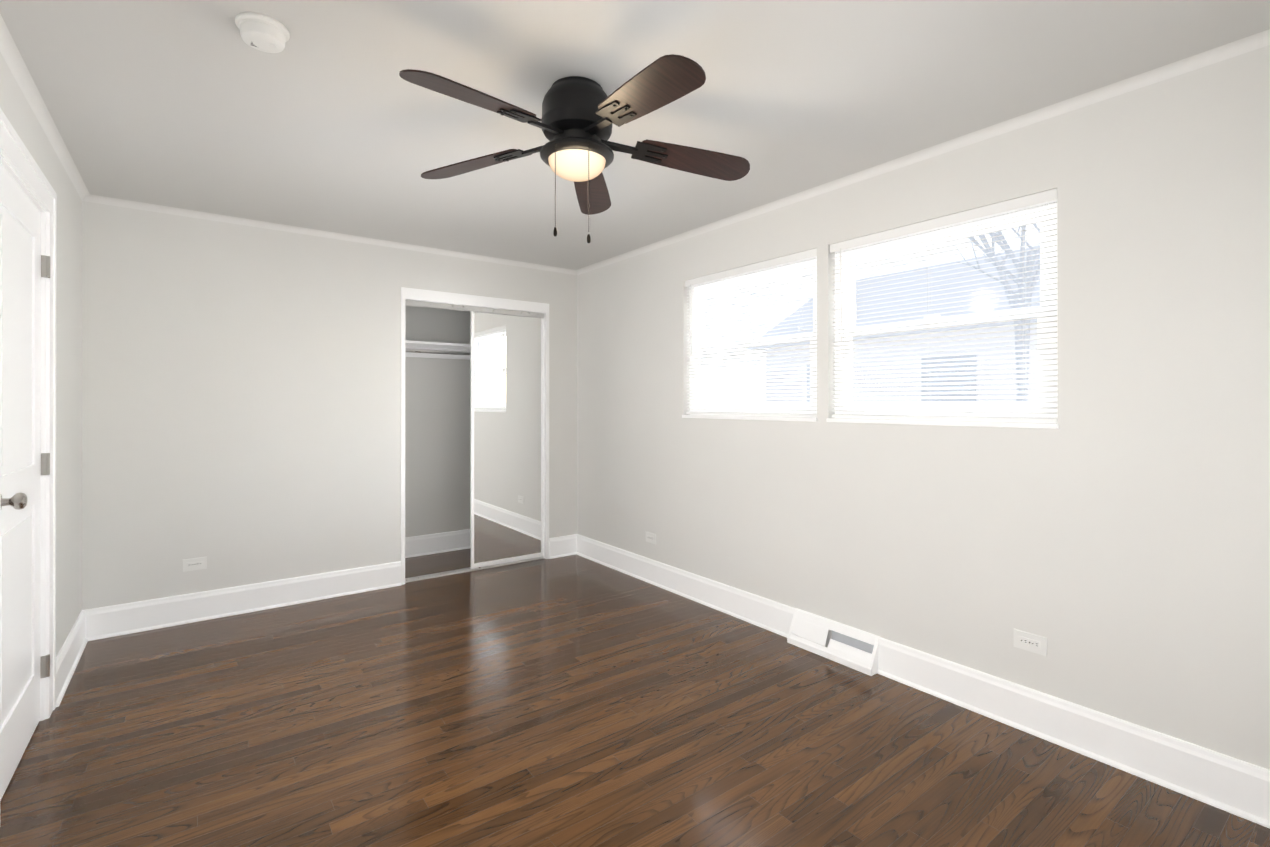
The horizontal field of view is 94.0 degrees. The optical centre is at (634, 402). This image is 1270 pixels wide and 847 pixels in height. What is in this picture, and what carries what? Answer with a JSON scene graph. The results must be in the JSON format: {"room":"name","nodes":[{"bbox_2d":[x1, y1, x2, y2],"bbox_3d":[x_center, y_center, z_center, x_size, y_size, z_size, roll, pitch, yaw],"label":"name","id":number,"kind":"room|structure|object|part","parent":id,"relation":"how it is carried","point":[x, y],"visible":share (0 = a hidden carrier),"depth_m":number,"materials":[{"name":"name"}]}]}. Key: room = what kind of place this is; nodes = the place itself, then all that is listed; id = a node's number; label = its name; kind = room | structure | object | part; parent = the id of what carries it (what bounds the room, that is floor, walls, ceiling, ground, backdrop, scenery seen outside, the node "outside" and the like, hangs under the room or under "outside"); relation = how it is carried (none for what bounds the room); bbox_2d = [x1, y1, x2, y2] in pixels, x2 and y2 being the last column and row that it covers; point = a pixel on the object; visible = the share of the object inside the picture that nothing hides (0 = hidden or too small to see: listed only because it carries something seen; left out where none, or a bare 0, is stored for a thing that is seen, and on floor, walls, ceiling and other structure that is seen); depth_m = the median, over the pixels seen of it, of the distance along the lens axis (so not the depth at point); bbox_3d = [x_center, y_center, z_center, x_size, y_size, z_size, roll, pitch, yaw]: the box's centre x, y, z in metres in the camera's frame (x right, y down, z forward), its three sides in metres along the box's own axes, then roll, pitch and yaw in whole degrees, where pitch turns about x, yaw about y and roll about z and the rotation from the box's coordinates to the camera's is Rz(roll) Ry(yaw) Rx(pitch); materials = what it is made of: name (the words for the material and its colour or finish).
{"room":"empty bedroom","nodes":[
{"label":"empty bedroom","id":0,"kind":"room"},
{"bbox_2d":[0,52,81,656],"bbox_3d":[-1.615,0.582,1.238,0.130,3.440,5.148,0,0,-37],"label":"wall","id":1,"kind":"structure","parent":0,"point":[16,109],"depth_m":2.82,"materials":[{"name":"paint"}]},
{"bbox_2d":[0,164,49,800],"bbox_3d":[-2.193,0.259,2.132,0.105,2.068,0.763,0,0,-37],"label":"door","id":2,"kind":"structure","parent":1,"relation":"in","point":[25,466],"depth_m":2.13,"materials":[{"name":"white wood"}]},
{"bbox_2d":[0,108,56,720],"bbox_3d":[-2.239,0.205,2.091,0.148,2.195,0.986,0,0,-37],"label":"door frame","id":3,"kind":"structure","parent":1,"relation":"attached to","point":[16,154],"depth_m":2.43,"materials":[{"name":"white wood"}]},
{"bbox_2d":[0,14,88,199],"bbox_3d":[-1.549,-1.121,1.289,0.034,0.034,4.888,0,0,-37],"label":"crown molding","id":4,"kind":"structure","parent":1,"relation":"attached to","point":[12,56],"depth_m":2.23,"materials":[{"name":"paint"}]},
{"bbox_2d":[56,610,87,706],"bbox_3d":[-2.746,1.220,2.885,0.027,0.168,0.895,0,0,-37],"label":"baseboard","id":5,"kind":"structure","parent":1,"relation":"attached to","point":[69,655],"depth_m":2.82,"materials":[{"name":"white wood"}]},
{"bbox_2d":[82,201,576,609],"bbox_3d":[-1.801,0.585,4.230,3.410,3.440,0.130,0,0,-37],"label":"wall","id":6,"kind":"structure","parent":0,"point":[241,405],"depth_m":3.69,"materials":[{"name":"paint"}]},
{"bbox_2d":[183,557,206,571],"bbox_3d":[-2.625,0.965,3.528,0.115,0.071,0.008,0,0,-37],"label":"electrical outlet","id":7,"kind":"object","parent":6,"relation":"attached to","point":[192,564],"visible":1,"depth_m":3.53,"materials":[{"name":"white plastic"}]},
{"bbox_2d":[83,561,400,640],"bbox_3d":[-2.344,1.220,3.726,1.677,0.168,0.027,0,0,-37],"label":"baseboard","id":8,"kind":"structure","parent":6,"relation":"attached to","point":[125,619],"depth_m":3.63,"materials":[{"name":"white wood"}]},
{"bbox_2d":[82,194,576,274],"bbox_3d":[-1.752,-1.118,4.166,3.150,0.034,0.034,0,0,-37],"label":"crown molding","id":9,"kind":"structure","parent":6,"relation":"attached to","point":[189,213],"depth_m":3.86,"materials":[{"name":"paint"}]},
{"bbox_2d":[405,299,543,582],"bbox_3d":[-1.235,0.281,4.643,1.141,2.050,0.075,0,0,-37],"label":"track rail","id":10,"kind":"object","parent":6,"relation":"attached to","point":[463,308],"visible":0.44,"depth_m":4.56,"materials":[{"name":"silver metal"}]},
{"bbox_2d":[401,287,548,584],"bbox_3d":[-1.237,0.241,4.646,1.193,2.130,0.143,0,0,-37],"label":"door frame","id":11,"kind":"structure","parent":6,"relation":"attached to","point":[456,298],"depth_m":4.57,"materials":[{"name":"white wood"}]},
{"bbox_2d":[471,311,543,567],"bbox_3d":[-1.022,0.274,4.780,0.627,2.027,0.022,0,0,-37],"label":"mirrored closet door","id":12,"kind":"structure","parent":6,"relation":"in","point":[507,438],"depth_m":4.76,"materials":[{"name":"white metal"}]},
{"bbox_2d":[549,534,576,558],"bbox_3d":[-0.602,1.222,5.026,0.276,0.168,0.027,0,0,-37],"label":"baseboard","id":13,"kind":"structure","parent":6,"relation":"attached to","point":[562,546],"depth_m":5.01,"materials":[{"name":"white wood"}]},
{"bbox_2d":[405,305,470,536],"bbox_3d":[-2.116,0.086,4.544,3.280,2.440,0.750,0,0,-37],"label":"wall","id":14,"kind":"structure","parent":0,"point":[437,445],"depth_m":5.15,"materials":[{"name":"paint"}]},
{"bbox_2d":[405,529,470,557],"bbox_3d":[-1.559,1.222,5.247,1.545,0.168,0.027,0,0,-37],"label":"baseboard","id":15,"kind":"structure","parent":14,"relation":"attached to","point":[422,545],"depth_m":5.13,"materials":[{"name":"white wood"}]},
{"bbox_2d":[405,340,470,359],"bbox_3d":[-1.466,-0.436,5.124,1.545,0.104,0.340,0,0,-37],"label":"shelf","id":16,"kind":"object","parent":14,"relation":"attached to","point":[422,349],"visible":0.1,"depth_m":4.97,"materials":[{"name":"white wood"}]},
{"bbox_2d":[0,548,1269,846],"bbox_3d":[-0.524,1.353,2.519,3.410,0.100,5.898,0,0,-37],"label":"floor","id":17,"kind":"structure","parent":0,"point":[570,702],"depth_m":2.25,"materials":[{"name":"brown wood"}]},
{"bbox_2d":[0,0,1269,269],"bbox_3d":[-0.524,-1.187,2.522,3.410,0.100,5.898,0,0,-37],"label":"ceiling","id":18,"kind":"structure","parent":0,"point":[328,118],"depth_m":2.17,"materials":[{"name":"paint"}]},
{"bbox_2d":[235,12,289,52],"bbox_3d":[-1.127,-1.109,1.792,0.140,0.057,0.140,0,0,-37],"label":"smoke detector","id":19,"kind":"object","parent":18,"relation":"attached to","point":[263,32],"visible":1,"depth_m":1.76,"materials":[{"name":"white plastic"}]},
{"bbox_2d":[399,54,749,242],"bbox_3d":[-0.191,-0.841,2.107,1.299,0.593,1.264,0,0,-37],"label":"ceiling fan","id":20,"kind":"object","parent":18,"relation":"hanging from","point":[580,115],"visible":1,"depth_m":2.05,"materials":[{"name":"black"}]},
{"bbox_3d":[-0.216,-0.718,2.029,0.102,0.346,0.085,0,0,-37],"label":"cord","id":21,"kind":"part","parent":20,"relation":"part of","materials":[{"name":"grey plastic"}]},
{"bbox_3d":[-0.210,-0.845,2.151,0.208,0.066,0.208,0,0,-37],"label":"lamp shade","id":22,"kind":"part","parent":20,"relation":"part of","materials":[{"name":"white glass"}]},
{"bbox_2d":[577,45,1269,769],"bbox_3d":[0.790,0.084,3.502,0.130,2.440,5.898,0,0,-37],"label":"wall","id":23,"kind":"structure","parent":0,"point":[1109,537],"depth_m":2.27,"materials":[{"name":"paint"}]},
{"bbox_2d":[646,532,655,543],"bbox_3d":[0.113,0.983,4.292,0.008,0.071,0.115,0,0,-37],"label":"electrical outlet","id":24,"kind":"object","parent":23,"relation":"attached to","point":[650,537],"visible":1,"depth_m":4.28,"materials":[{"name":"white plastic"}]},
{"bbox_2d":[576,534,795,637],"bbox_3d":[0.184,1.221,4.181,0.027,0.168,2.321,0,0,-37],"label":"baseboard","id":25,"kind":"structure","parent":23,"relation":"attached to","point":[766,614],"depth_m":3.89,"materials":[{"name":"white wood"}]},
{"bbox_2d":[682,415,816,421],"bbox_3d":[0.666,0.093,3.595,0.067,0.020,1.077,0,0,-37],"label":"window sill","id":26,"kind":"structure","parent":23,"relation":"attached to","point":[810,419],"depth_m":3.49,"materials":[{"name":"white wood"}]},
{"bbox_2d":[690,256,816,417],"bbox_3d":[0.717,-0.369,3.633,0.071,0.913,1.069,0,0,-37],"label":"window","id":27,"kind":"structure","parent":23,"relation":"in","point":[698,293],"depth_m":3.63,"materials":[{"name":"white plastic"}]},
{"bbox_2d":[685,248,816,416],"bbox_3d":[0.668,-0.373,3.596,0.046,0.904,1.061,0,0,-37],"label":"window blind","id":28,"kind":"object","parent":27,"relation":"attached to","point":[811,253],"visible":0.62,"depth_m":3.53,"materials":[{"name":"white plastic"}]},
{"bbox_2d":[787,608,879,675],"bbox_3d":[1.006,1.218,3.037,0.078,0.171,0.497,0,0,-37],"label":"air vent","id":29,"kind":"object","parent":23,"relation":"in","point":[853,648],"visible":0.94,"depth_m":3.02,"materials":[{"name":"white metal"}]},
{"bbox_2d":[576,29,1269,274],"bbox_3d":[0.949,-1.119,3.154,0.034,0.034,4.888,0,0,-37],"label":"crown molding","id":30,"kind":"structure","parent":23,"relation":"attached to","point":[1223,52],"depth_m":2.42,"materials":[{"name":"paint"}]},
{"bbox_2d":[826,418,1058,428],"bbox_3d":[1.335,0.092,2.699,0.067,0.020,1.032,0,0,-37],"label":"window sill","id":31,"kind":"structure","parent":23,"relation":"attached to","point":[973,423],"depth_m":2.58,"materials":[{"name":"white wood"}]},
{"bbox_2d":[835,200,1056,422],"bbox_3d":[1.386,-0.370,2.737,0.071,0.913,1.024,0,0,-37],"label":"window","id":32,"kind":"structure","parent":23,"relation":"in","point":[1034,220],"depth_m":2.63,"materials":[{"name":"white plastic"}]},
{"bbox_2d":[830,188,1056,421],"bbox_3d":[1.337,-0.374,2.700,0.046,0.904,1.016,0,0,-37],"label":"window blind","id":33,"kind":"object","parent":32,"relation":"attached to","point":[1019,203],"visible":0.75,"depth_m":2.61,"materials":[{"name":"white plastic"}]},
{"bbox_2d":[1014,629,1046,655],"bbox_3d":[1.566,0.952,2.346,0.008,0.071,0.115,0,0,-37],"label":"electrical outlet","id":34,"kind":"object","parent":23,"relation":"attached to","point":[1030,642],"visible":1,"depth_m":2.34,"materials":[{"name":"white plastic"}]},
{"bbox_2d":[877,637,1269,828],"bbox_3d":[1.794,1.218,2.024,0.027,0.168,2.070,0,0,-37],"label":"baseboard","id":35,"kind":"structure","parent":23,"relation":"attached to","point":[1234,786],"depth_m":2.17,"materials":[{"name":"white wood"}]},
{"label":"outside","id":36,"kind":"structure","parent":0,"visible":0},
{"bbox_2d":[702,223,1039,401],"bbox_3d":[7.923,-4.425,20.850,0.050,12.500,36.000,0,0,-37],"label":"sky","id":37,"kind":"structure","parent":36,"point":[1031,226],"depth_m":24.38,"materials":[{"name":"white"}]},
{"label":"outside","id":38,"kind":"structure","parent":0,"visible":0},
{"bbox_2d":[746,246,1039,401],"bbox_3d":[6.720,-0.785,12.585,6.200,4.400,6.000,0,0,-37],"label":"house","id":39,"kind":"structure","parent":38,"point":[932,330],"depth_m":10.79,"materials":[{"name":"grey"}]},
{"bbox_2d":[956,223,1039,400],"bbox_3d":[4.886,-0.954,7.553,2.540,4.734,2.162,0,0,-37],"label":"tree","id":40,"kind":"object","parent":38,"point":[1019,286],"depth_m":7.23,"materials":[{"name":"black plant"}]}
]}

